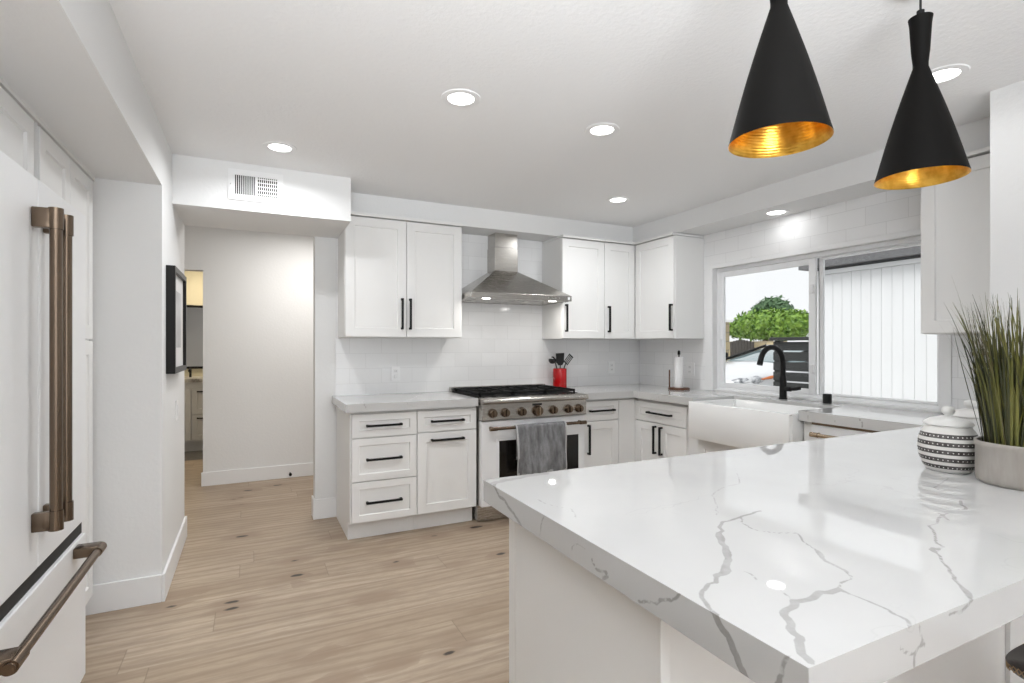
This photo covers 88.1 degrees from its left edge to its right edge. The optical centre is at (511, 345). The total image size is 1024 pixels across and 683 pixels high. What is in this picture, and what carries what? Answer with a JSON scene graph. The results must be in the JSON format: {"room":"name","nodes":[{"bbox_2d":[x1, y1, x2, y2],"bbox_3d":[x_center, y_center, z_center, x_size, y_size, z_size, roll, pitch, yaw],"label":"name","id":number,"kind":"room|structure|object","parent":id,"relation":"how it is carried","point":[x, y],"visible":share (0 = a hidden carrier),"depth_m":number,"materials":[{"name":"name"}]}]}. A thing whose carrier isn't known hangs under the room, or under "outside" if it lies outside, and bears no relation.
{"room":"kitchen","nodes":[
{"label":"kitchen","id":0,"kind":"room"},
{"bbox_2d":[89,130,183,584],"bbox_3d":[-2.359,0.098,2.971,0.790,2.405,1.005,0,0,-26],"label":"wall","id":1,"kind":"structure","parent":0,"point":[138,231],"depth_m":2.64,"materials":[{"name":"white paint"}]},
{"bbox_2d":[0,0,161,184],"bbox_3d":[-1.209,-0.961,0.634,0.790,0.288,4.205,0,0,-26],"label":"soffit","id":2,"kind":"object","parent":1,"relation":"attached to","point":[71,62],"depth_m":1.72,"materials":[{"name":"white paint"}]},
{"bbox_2d":[85,574,161,615],"bbox_3d":[-1.929,1.230,2.614,0.333,0.140,0.014,0,0,-26],"label":"baseboard","id":3,"kind":"structure","parent":1,"relation":"attached to","point":[134,592],"depth_m":2.62,"materials":[{"name":"white paint"}]},
{"bbox_2d":[162,516,186,601],"bbox_3d":[-1.997,1.230,3.148,0.014,0.140,1.032,0,0,-26],"label":"baseboard","id":4,"kind":"structure","parent":1,"relation":"attached to","point":[170,567],"depth_m":2.98,"materials":[{"name":"white paint"}]},
{"bbox_2d":[166,265,186,373],"bbox_3d":[-1.941,-0.140,3.066,0.043,0.580,0.545,0,0,-26],"label":"framed picture","id":5,"kind":"object","parent":1,"relation":"attached to","point":[176,281],"visible":1,"depth_m":2.87,"materials":[{"name":"black wood"}]},
{"bbox_2d":[176,291,180,347],"bbox_3d":[-1.936,-0.150,3.068,0.001,0.320,0.245,0,0,-26],"label":"print","id":6,"kind":"object","parent":5,"relation":"attached to","point":[178,293],"depth_m":3.08},
{"bbox_2d":[184,271,202,376],"bbox_3d":[-3.944,0.098,7.109,1.600,2.405,0.120,0,0,-26],"label":"wall","id":7,"kind":"structure","parent":0,"point":[194,278],"depth_m":6.93,"materials":[{"name":"beige paint"}]},
{"bbox_2d":[187,305,202,368],"bbox_3d":[-4.045,-0.115,6.975,0.960,0.830,0.030,0,0,-26],"label":"bathroom mirror","id":8,"kind":"object","parent":7,"relation":"attached to","point":[194,312],"visible":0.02,"depth_m":6.92,"materials":[{"name":"grey mirror"}]},
{"bbox_2d":[184,225,312,471],"bbox_3d":[-2.122,0.098,5.331,3.500,2.405,0.120,0,0,-26],"label":"wall","id":9,"kind":"structure","parent":0,"point":[258,286],"depth_m":5.09,"materials":[{"name":"white paint"}]},
{"bbox_2d":[201,462,312,486],"bbox_3d":[-1.764,1.236,5.432,2.468,0.128,0.014,0,0,-26],"label":"baseboard","id":10,"kind":"structure","parent":9,"relation":"attached to","point":[302,469],"depth_m":5.08,"materials":[{"name":"white paint"}]},
{"bbox_2d":[81,450,508,682],"bbox_3d":[-1.005,1.360,2.292,7.020,0.120,13.000,0,0,-26],"label":"floor","id":11,"kind":"structure","parent":0,"point":[262,590],"depth_m":2.65,"materials":[{"name":"brown wood"}]},
{"bbox_2d":[0,150,106,682],"bbox_3d":[-1.613,0.405,1.402,0.724,1.790,0.960,0,0,-26],"label":"refrigerator","id":12,"kind":"object","parent":11,"relation":"on","point":[44,550],"visible":1,"depth_m":1.49,"materials":[{"name":"white metal"}]},
{"bbox_2d":[34,122,92,605],"bbox_3d":[-2.083,0.250,2.118,0.500,2.100,0.736,0,0,-26],"label":"pantry cabinet","id":13,"kind":"object","parent":11,"relation":"on","point":[53,167],"visible":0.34,"depth_m":2.47,"materials":[{"name":"white paint"}]},
{"bbox_2d":[0,86,33,175],"bbox_3d":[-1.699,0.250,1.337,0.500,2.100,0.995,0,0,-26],"label":"upper cabinet","id":14,"kind":"object","parent":13,"relation":"attached to","point":[16,126],"visible":0.6,"depth_m":1.73,"materials":[{"name":"white paint"}]},
{"bbox_2d":[0,77,94,180],"bbox_3d":[-1.659,-0.809,1.799,0.021,0.016,1.714,0,0,-26],"label":"trim","id":15,"kind":"structure","parent":14,"relation":"attached to","point":[3,84],"depth_m":1.93,"materials":[{"name":"white paint"}]},
{"bbox_2d":[184,376,202,451],"bbox_3d":[-3.876,0.850,6.743,1.240,0.900,0.593,0,0,-26],"label":"bathroom vanity","id":16,"kind":"object","parent":11,"relation":"on","point":[193,386],"visible":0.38,"depth_m":6.46,"materials":[{"name":"white paint"}]},
{"bbox_2d":[336,406,416,539],"bbox_3d":[-0.988,0.869,3.824,0.448,0.862,0.655,0,0,-26],"label":"base cabinet","id":17,"kind":"object","parent":11,"relation":"on","point":[383,443],"depth_m":3.58,"materials":[{"name":"white paint"}]},
{"bbox_2d":[332,391,477,412],"bbox_3d":[-0.805,0.407,3.918,0.924,0.055,0.662,0,0,-26],"label":"countertop","id":18,"kind":"structure","parent":17,"relation":"on","point":[445,399],"depth_m":3.72,"materials":[{"name":"stone"}]},
{"bbox_2d":[413,406,475,529],"bbox_3d":[-0.587,0.869,4.022,0.445,0.862,0.655,0,0,-26],"label":"base cabinet","id":19,"kind":"object","parent":11,"relation":"on","point":[446,437],"visible":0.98,"depth_m":3.77,"materials":[{"name":"white paint"}]},
{"bbox_2d":[449,384,588,521],"bbox_3d":[0.043,0.822,4.277,0.897,0.957,0.762,0,0,-26],"label":"gas range","id":20,"kind":"object","parent":11,"relation":"on","point":[499,408],"visible":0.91,"depth_m":3.94,"materials":[{"name":"silver metal"}]},
{"bbox_2d":[453,389,576,397],"bbox_3d":[0.020,0.386,4.324,0.877,0.016,0.538,0,0,-26],"label":"cooktop","id":21,"kind":"object","parent":20,"relation":"in","point":[550,391],"depth_m":4.13,"materials":[{"name":"black metal"}]},
{"bbox_2d":[514,421,566,475],"bbox_3d":[0.223,0.768,3.934,0.430,0.384,0.085,0,0,-26],"label":"dish towel","id":22,"kind":"object","parent":20,"relation":"hanging from","point":[540,447],"visible":0.97,"depth_m":3.91,"materials":[{"name":"grey fabric"}]},
{"bbox_2d":[582,398,637,467],"bbox_3d":[0.681,0.869,4.645,0.564,0.862,0.655,0,0,-26],"label":"base cabinet","id":23,"kind":"object","parent":11,"relation":"on","point":[601,416],"depth_m":4.39,"materials":[{"name":"white paint"}]},
{"bbox_2d":[636,398,697,460],"bbox_3d":[1.435,0.869,4.308,0.600,0.862,0.687,0,0,-26],"label":"base cabinet","id":24,"kind":"object","parent":11,"relation":"on","point":[662,428],"visible":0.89,"depth_m":4.19,"materials":[{"name":"white paint"}]},
{"bbox_2d":[698,439,741,453],"bbox_3d":[1.790,0.986,3.627,0.565,0.628,0.839,0,0,-26],"label":"base cabinet","id":25,"kind":"object","parent":11,"relation":"on","point":[703,446],"visible":0.03,"depth_m":3.76,"materials":[{"name":"white paint"}]},
{"bbox_2d":[804,421,811,440],"bbox_3d":[1.778,0.819,3.121,0.093,0.762,0.054,0,0,-26],"label":"cabinet filler","id":26,"kind":"object","parent":25,"relation":"attached to","point":[807,425],"visible":0.02,"depth_m":3.10,"materials":[{"name":"white paint"}]},
{"bbox_2d":[509,518,1023,682],"bbox_3d":[1.184,0.870,1.556,2.242,0.860,0.866,0,0,-26],"label":"base cabinet","id":27,"kind":"object","parent":11,"relation":"on","point":[567,624],"visible":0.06,"depth_m":1.19,"materials":[{"name":"white paint"}]},
{"bbox_2d":[483,384,1023,682],"bbox_3d":[0.816,0.409,2.968,2.906,0.059,3.796,0,0,-26],"label":"countertop","id":28,"kind":"structure","parent":27,"relation":"on","point":[843,559],"depth_m":1.04,"materials":[{"name":"stone"}]},
{"bbox_2d":[553,368,566,387],"bbox_3d":[0.430,0.292,4.765,0.124,0.176,0.124,0,0,-26],"label":"utensil crock","id":29,"kind":"object","parent":28,"relation":"on","point":[559,375],"visible":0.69,"depth_m":4.71,"materials":[{"name":"red ceramic"}]},
{"bbox_2d":[549,356,556,368],"bbox_3d":[0.396,0.230,4.736,0.149,0.274,0.072,0,0,-26],"label":"ladle","id":30,"kind":"object","parent":29,"relation":"in","point":[552,361],"visible":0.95,"depth_m":4.70,"materials":[{"name":"black plastic"}]},
{"bbox_2d":[556,353,563,368],"bbox_3d":[0.436,0.215,4.764,0.086,0.302,0.025,0,0,-26],"label":"spatula","id":31,"kind":"object","parent":29,"relation":"in","point":[559,356],"visible":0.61,"depth_m":4.77,"materials":[{"name":"black plastic"}]},
{"bbox_2d":[563,354,572,368],"bbox_3d":[0.483,0.218,4.788,0.171,0.298,0.017,0,0,-30],"label":"slotted turner","id":32,"kind":"object","parent":29,"relation":"in","point":[569,354],"visible":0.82,"depth_m":4.80,"materials":[{"name":"black plastic"}]},
{"bbox_2d":[668,350,689,389],"bbox_3d":[1.452,0.210,4.602,0.180,0.340,0.180,0,0,-26],"label":"paper towel holder","id":33,"kind":"object","parent":28,"relation":"on","point":[669,387],"visible":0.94,"depth_m":4.59,"materials":[{"name":"brown metal"}]},
{"bbox_2d":[674,357,682,387],"bbox_3d":[1.452,0.230,4.602,0.074,0.265,0.074,0,0,-26],"label":"paper towel roll","id":34,"kind":"object","parent":33,"relation":"on","point":[678,361],"visible":1,"depth_m":4.57,"materials":[{"name":"white paper"}]},
{"bbox_2d":[689,399,822,447],"bbox_3d":[1.660,0.530,3.557,0.470,0.259,0.817,0,0,-26],"label":"farmhouse sink","id":35,"kind":"object","parent":28,"relation":"in","point":[740,423],"visible":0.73,"depth_m":3.46,"materials":[{"name":"white ceramic"}]},
{"bbox_2d":[757,345,800,398],"bbox_3d":[1.855,0.186,3.678,0.289,0.388,0.165,0,0,-26],"label":"kitchen faucet","id":36,"kind":"object","parent":28,"relation":"on","point":[783,388],"visible":1,"depth_m":3.75,"materials":[{"name":"black metal"}]},
{"bbox_2d":[823,394,831,403],"bbox_3d":[2.082,0.348,3.493,0.053,0.062,0.053,0,0,-26],"label":"air gap cap","id":37,"kind":"object","parent":28,"relation":"on","point":[827,398],"visible":1,"depth_m":3.47,"materials":[{"name":"black metal"}]},
{"bbox_2d":[917,406,977,473],"bbox_3d":[1.335,0.282,1.619,0.152,0.196,0.152,0,0,-26],"label":"lidded jar","id":38,"kind":"object","parent":28,"relation":"on","point":[945,443],"visible":0.93,"depth_m":1.57,"materials":[{"name":"white ceramic"}]},
{"bbox_2d":[952,400,983,435],"bbox_3d":[1.563,0.282,1.806,0.137,0.196,0.137,0,0,-26],"label":"lidded jar","id":39,"kind":"object","parent":28,"relation":"on","point":[967,413],"visible":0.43,"depth_m":1.78,"materials":[{"name":"white ceramic"}]},
{"bbox_2d":[945,278,1023,490],"bbox_3d":[1.425,0.090,1.462,0.390,0.580,0.346,0,0,-38],"label":"potted grass","id":40,"kind":"object","parent":28,"relation":"on","point":[999,454],"depth_m":1.43,"materials":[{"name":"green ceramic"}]},
{"bbox_2d":[809,422,880,439],"bbox_3d":[2.099,0.820,2.912,0.642,0.761,0.599,0,0,-26],"label":"dishwasher","id":41,"kind":"object","parent":11,"relation":"on","point":[818,430],"visible":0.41,"depth_m":2.94,"materials":[{"name":"white paint"}]},
{"bbox_2d":[1006,644,1023,678],"bbox_3d":[1.225,0.967,1.049,0.410,0.659,0.340,0,0,-26],"label":"counter stool","id":42,"kind":"object","parent":11,"relation":"on","point":[1014,658],"visible":1,"depth_m":1.10,"materials":[{"name":"black leather"}]},
{"bbox_2d":[313,234,639,498],"bbox_3d":[-0.010,0.098,4.750,3.324,2.405,0.128,0,0,-26],"label":"wall","id":43,"kind":"structure","parent":0,"point":[499,344],"depth_m":4.46,"materials":[{"name":"tile"}]},
{"bbox_2d":[172,154,350,237],"bbox_3d":[-1.644,-0.962,3.539,0.996,0.286,0.617,0,0,-26],"label":"soffit","id":44,"kind":"object","parent":43,"relation":"attached to","point":[314,204],"depth_m":3.34,"materials":[{"name":"white paint"}]},
{"bbox_2d":[228,168,282,204],"bbox_3d":[-1.560,-0.972,3.228,0.302,0.184,0.016,0,0,-26],"label":"air vent","id":45,"kind":"object","parent":44,"relation":"attached to","point":[246,185],"visible":1,"depth_m":3.23,"materials":[{"name":"white metal"}]},
{"bbox_2d":[311,495,313,517],"bbox_3d":[-1.510,1.225,4.016,0.014,0.150,0.120,0,0,-26],"label":"baseboard","id":46,"kind":"structure","parent":43,"relation":"attached to","point":[312,496],"depth_m":4.01,"materials":[{"name":"white paint"}]},
{"bbox_2d":[313,497,335,519],"bbox_3d":[-1.409,1.225,3.990,0.172,0.150,0.014,0,0,-26],"label":"baseboard","id":47,"kind":"object","parent":43,"relation":"attached to","point":[323,508],"visible":0.83,"depth_m":3.98,"materials":[{"name":"white paint"}]},
{"bbox_2d":[335,339,335,395],"bbox_3d":[-1.342,0.163,4.026,0.006,0.435,0.010,0,0,-26],"label":"trim","id":48,"kind":"structure","parent":43,"relation":"attached to","point":[335,339],"depth_m":4.02,"materials":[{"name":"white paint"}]},
{"bbox_2d":[391,366,399,380],"bbox_3d":[-0.929,0.222,4.220,0.072,0.117,0.011,0,0,-26],"label":"wall outlet","id":49,"kind":"object","parent":43,"relation":"attached to","point":[394,369],"visible":1,"depth_m":4.22,"materials":[{"name":"white plastic"}]},
{"bbox_2d":[338,211,462,337],"bbox_3d":[-0.849,-0.505,4.052,0.877,0.886,0.381,0,0,-26],"label":"upper cabinet","id":50,"kind":"object","parent":43,"relation":"attached to","point":[399,277],"visible":0.89,"depth_m":3.90,"materials":[{"name":"white paint"}]},
{"bbox_2d":[351,192,632,241],"bbox_3d":[0.038,-1.028,4.555,2.918,0.155,0.280,0,0,-26],"label":"soffit","id":51,"kind":"object","parent":43,"relation":"attached to","point":[476,221],"depth_m":4.32,"materials":[{"name":"white paint"}]},
{"bbox_2d":[462,233,571,305],"bbox_3d":[-0.019,-0.656,4.386,0.889,0.586,0.513,0,0,-26],"label":"range hood","id":52,"kind":"object","parent":43,"relation":"attached to","point":[502,283],"visible":0.97,"depth_m":4.36,"materials":[{"name":"silver metal"}]},
{"bbox_2d":[542,234,604,338],"bbox_3d":[0.555,-0.505,4.743,0.439,0.886,0.381,0,0,-26],"label":"upper cabinet","id":53,"kind":"object","parent":43,"relation":"attached to","point":[572,265],"visible":1,"depth_m":4.62,"materials":[{"name":"white paint"}]},
{"bbox_2d":[608,361,614,372],"bbox_3d":[0.970,0.210,5.154,0.072,0.117,0.011,0,0,-26],"label":"wall outlet","id":54,"kind":"object","parent":43,"relation":"attached to","point":[611,364],"visible":1,"depth_m":5.15,"materials":[{"name":"white plastic"}]},
{"bbox_2d":[603,239,647,339],"bbox_3d":[1.061,-0.505,4.992,0.687,0.886,0.381,0,0,-26],"label":"upper cabinet","id":55,"kind":"object","parent":43,"relation":"attached to","point":[619,256],"visible":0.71,"depth_m":4.78,"materials":[{"name":"white paint"}]},
{"bbox_2d":[109,0,1023,226],"bbox_3d":[-0.947,-1.180,2.320,7.150,0.150,13.000,0,0,-26],"label":"ceiling","id":56,"kind":"structure","parent":0,"point":[357,87],"depth_m":2.24,"materials":[{"name":"white paint"}]},
{"bbox_2d":[262,141,296,152],"bbox_3d":[-1.290,-1.102,2.941,0.176,0.006,0.176,0,0,-26],"label":"recessed light","id":57,"kind":"object","parent":56,"relation":"in","point":[275,146],"visible":1,"depth_m":2.93,"materials":[{"name":"white paint"}]},
{"bbox_2d":[441,88,480,106],"bbox_3d":[-0.228,-1.102,2.359,0.176,0.006,0.176,0,0,-26],"label":"recessed light","id":58,"kind":"object","parent":56,"relation":"in","point":[458,97],"visible":1,"depth_m":2.35,"materials":[{"name":"white paint"}]},
{"bbox_2d":[585,122,619,136],"bbox_3d":[0.460,-1.102,2.703,0.176,0.006,0.176,0,0,-26],"label":"recessed light","id":59,"kind":"object","parent":56,"relation":"in","point":[602,129],"visible":1,"depth_m":2.69,"materials":[{"name":"white paint"}]},
{"bbox_2d":[606,196,629,202],"bbox_3d":[0.800,-1.102,3.995,0.176,0.006,0.176,0,0,-26],"label":"recessed light","id":60,"kind":"object","parent":56,"relation":"in","point":[617,199],"visible":1,"depth_m":3.98,"materials":[{"name":"white paint"}]},
{"bbox_2d":[728,0,833,157],"bbox_3d":[0.661,-0.805,1.311,0.233,0.598,0.233,0,0,-26],"label":"pendant light","id":61,"kind":"object","parent":56,"relation":"hanging from","point":[782,111],"visible":1,"depth_m":1.26,"materials":[{"name":"black metal"}]},
{"bbox_2d":[874,0,970,189],"bbox_3d":[1.236,-0.805,1.600,0.233,0.598,0.233,0,0,-26],"label":"pendant light","id":62,"kind":"object","parent":56,"relation":"hanging from","point":[924,147],"visible":1,"depth_m":1.57,"materials":[{"name":"black metal"}]},
{"bbox_2d":[931,64,969,84],"bbox_3d":[1.754,-1.102,2.158,0.176,0.006,0.176,0,0,-26],"label":"recessed light","id":63,"kind":"object","parent":56,"relation":"in","point":[947,73],"visible":0.56,"depth_m":2.13,"materials":[{"name":"white paint"}]},
{"bbox_2d":[640,188,989,412],"bbox_3d":[2.010,0.098,3.974,0.124,2.405,3.064,0,0,-26],"label":"wall","id":64,"kind":"structure","parent":0,"point":[891,211],"depth_m":3.77,"materials":[{"name":"tile"}]},
{"bbox_2d":[635,232,703,338],"bbox_3d":[1.375,-0.505,4.695,0.375,0.886,0.495,0,0,-26],"label":"upper cabinet","id":65,"kind":"object","parent":64,"relation":"attached to","point":[669,267],"visible":1,"depth_m":4.52,"materials":[{"name":"white paint"}]},
{"bbox_2d":[686,363,694,375],"bbox_3d":[1.580,0.209,4.695,0.011,0.117,0.100,0,0,-26],"label":"wall outlet","id":66,"kind":"object","parent":64,"relation":"attached to","point":[690,367],"visible":1,"depth_m":4.68,"materials":[{"name":"white plastic"}]},
{"bbox_2d":[633,116,989,241],"bbox_3d":[1.883,-1.028,3.755,0.314,0.155,2.784,0,0,-26],"label":"soffit","id":67,"kind":"object","parent":64,"relation":"attached to","point":[854,178],"depth_m":3.52,"materials":[{"name":"white paint"}]},
{"bbox_2d":[762,209,789,215],"bbox_3d":[1.878,-0.947,3.760,0.176,0.006,0.176,0,0,-26],"label":"recessed light","id":68,"kind":"object","parent":67,"relation":"in","point":[776,211],"visible":1,"depth_m":3.75,"materials":[{"name":"white paint"}]},
{"bbox_2d":[714,389,938,411],"bbox_3d":[2.085,0.370,3.747,0.040,0.008,1.640,0,0,-26],"label":"trim","id":69,"kind":"structure","parent":64,"relation":"attached to","point":[874,404],"depth_m":3.48,"materials":[{"name":"white paint"}]},
{"bbox_2d":[717,236,938,408],"bbox_3d":[2.128,-0.138,3.768,0.077,1.025,1.642,0,0,-26],"label":"window","id":70,"kind":"structure","parent":64,"relation":"in","point":[809,259],"depth_m":3.73,"materials":[{"name":"white plastic"}]},
{"bbox_2d":[705,228,951,412],"bbox_3d":[2.056,-0.153,3.744,0.012,1.062,1.782,0,0,-26],"label":"trim","id":71,"kind":"structure","parent":64,"relation":"attached to","point":[945,340],"depth_m":3.61,"materials":[{"name":"white paint"}]},
{"bbox_2d":[921,146,989,334],"bbox_3d":[2.379,-0.505,2.675,0.356,0.886,0.399,0,0,-26],"label":"upper cabinet","id":72,"kind":"object","parent":64,"relation":"attached to","point":[955,214],"visible":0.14,"depth_m":2.64,"materials":[{"name":"white paint"}]},
{"bbox_2d":[973,436,1023,490],"bbox_3d":[1.404,0.322,1.449,0.212,0.116,0.212,0,0,-26],"label":"pot","id":73,"kind":"object","parent":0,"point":[999,461],"depth_m":1.42,"materials":[{"name":"grey ceramic"}]},
{"bbox_2d":[990,80,1023,353],"bbox_3d":[3.604,0.098,0.183,0.870,2.405,5.146,0,0,-26],"label":"wall","id":74,"kind":"structure","parent":0,"point":[1007,102],"depth_m":2.25,"materials":[{"name":"white paint"}]},
{"label":"outside","id":75,"kind":"structure","parent":0,"visible":0},
{"bbox_3d":[18.670,1.320,34.264,56.240,0.200,75.000,0,0,-26],"label":"ground","id":76,"kind":"structure","parent":75,"visible":0},
{"bbox_2d":[726,319,732,359],"bbox_3d":[4.653,0.305,12.287,0.600,1.830,0.660,0,0,-26],"label":"stone pillar","id":77,"kind":"structure","parent":76,"relation":"on","point":[727,320],"depth_m":12.13,"materials":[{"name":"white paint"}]},
{"bbox_2d":[730,340,753,358],"bbox_3d":[6.193,0.530,14.220,0.070,1.380,0.750,0,0,-26],"label":"fence","id":78,"kind":"object","parent":76,"relation":"on","point":[738,346],"visible":0.36,"depth_m":14.23,"materials":[{"name":"brown wood"}]},
{"bbox_2d":[729,341,786,359],"bbox_3d":[6.331,0.550,14.595,0.250,1.340,2.600,0,0,-26],"label":"stone wall","id":79,"kind":"structure","parent":76,"relation":"on","point":[756,343],"depth_m":13.93,"materials":[{"name":"beige stone"}]},
{"bbox_2d":[726,344,808,385],"bbox_3d":[5.010,0.589,9.229,4.280,1.262,2.120,0,0,-17],"label":"parked car","id":80,"kind":"object","parent":76,"relation":"on","point":[744,369],"visible":0.06,"depth_m":8.21,"materials":[{"name":"grey paint"}]},
{"bbox_2d":[761,375,772,379],"bbox_3d":[3.928,0.475,7.988,0.383,0.080,0.052,0,0,-17],"label":"marker light","id":81,"kind":"object","parent":80,"relation":"attached to","point":[763,377],"depth_m":7.96,"materials":[{"name":"orange"}]},
{"bbox_2d":[729,307,808,340],"bbox_3d":[7.829,0.020,15.807,1.373,2.415,3.357,0,0,-26],"label":"round tree","id":82,"kind":"object","parent":76,"relation":"on","point":[764,325],"visible":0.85,"depth_m":15.62,"materials":[{"name":"green plant"}]},
{"bbox_2d":[748,295,793,339],"bbox_3d":[11.100,-0.475,22.714,1.354,3.402,2.050,0,0,-12],"label":"tree","id":83,"kind":"object","parent":76,"relation":"on","point":[776,302],"visible":0.43,"depth_m":22.27,"materials":[{"name":"green plant"}]},
{"bbox_2d":[769,337,808,388],"bbox_3d":[3.325,0.560,6.005,0.130,1.320,0.820,0,0,-26],"label":"slatted fence","id":84,"kind":"object","parent":76,"relation":"on","point":[778,341],"visible":0.23,"depth_m":6.09,"materials":[{"name":"grey wood"}]},
{"bbox_2d":[795,333,808,341],"bbox_3d":[18.331,-0.290,23.899,6.800,3.020,8.300,0,0,-26],"label":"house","id":85,"kind":"structure","parent":76,"relation":"on","point":[808,333],"depth_m":25.64,"materials":[{"name":"white"}]},
{"bbox_2d":[798,246,936,401],"bbox_3d":[4.641,0.165,2.629,0.450,2.110,6.620,0,0,-26],"label":"garage","id":86,"kind":"structure","parent":76,"relation":"on","point":[876,346],"depth_m":4.89,"materials":[{"name":"white"}]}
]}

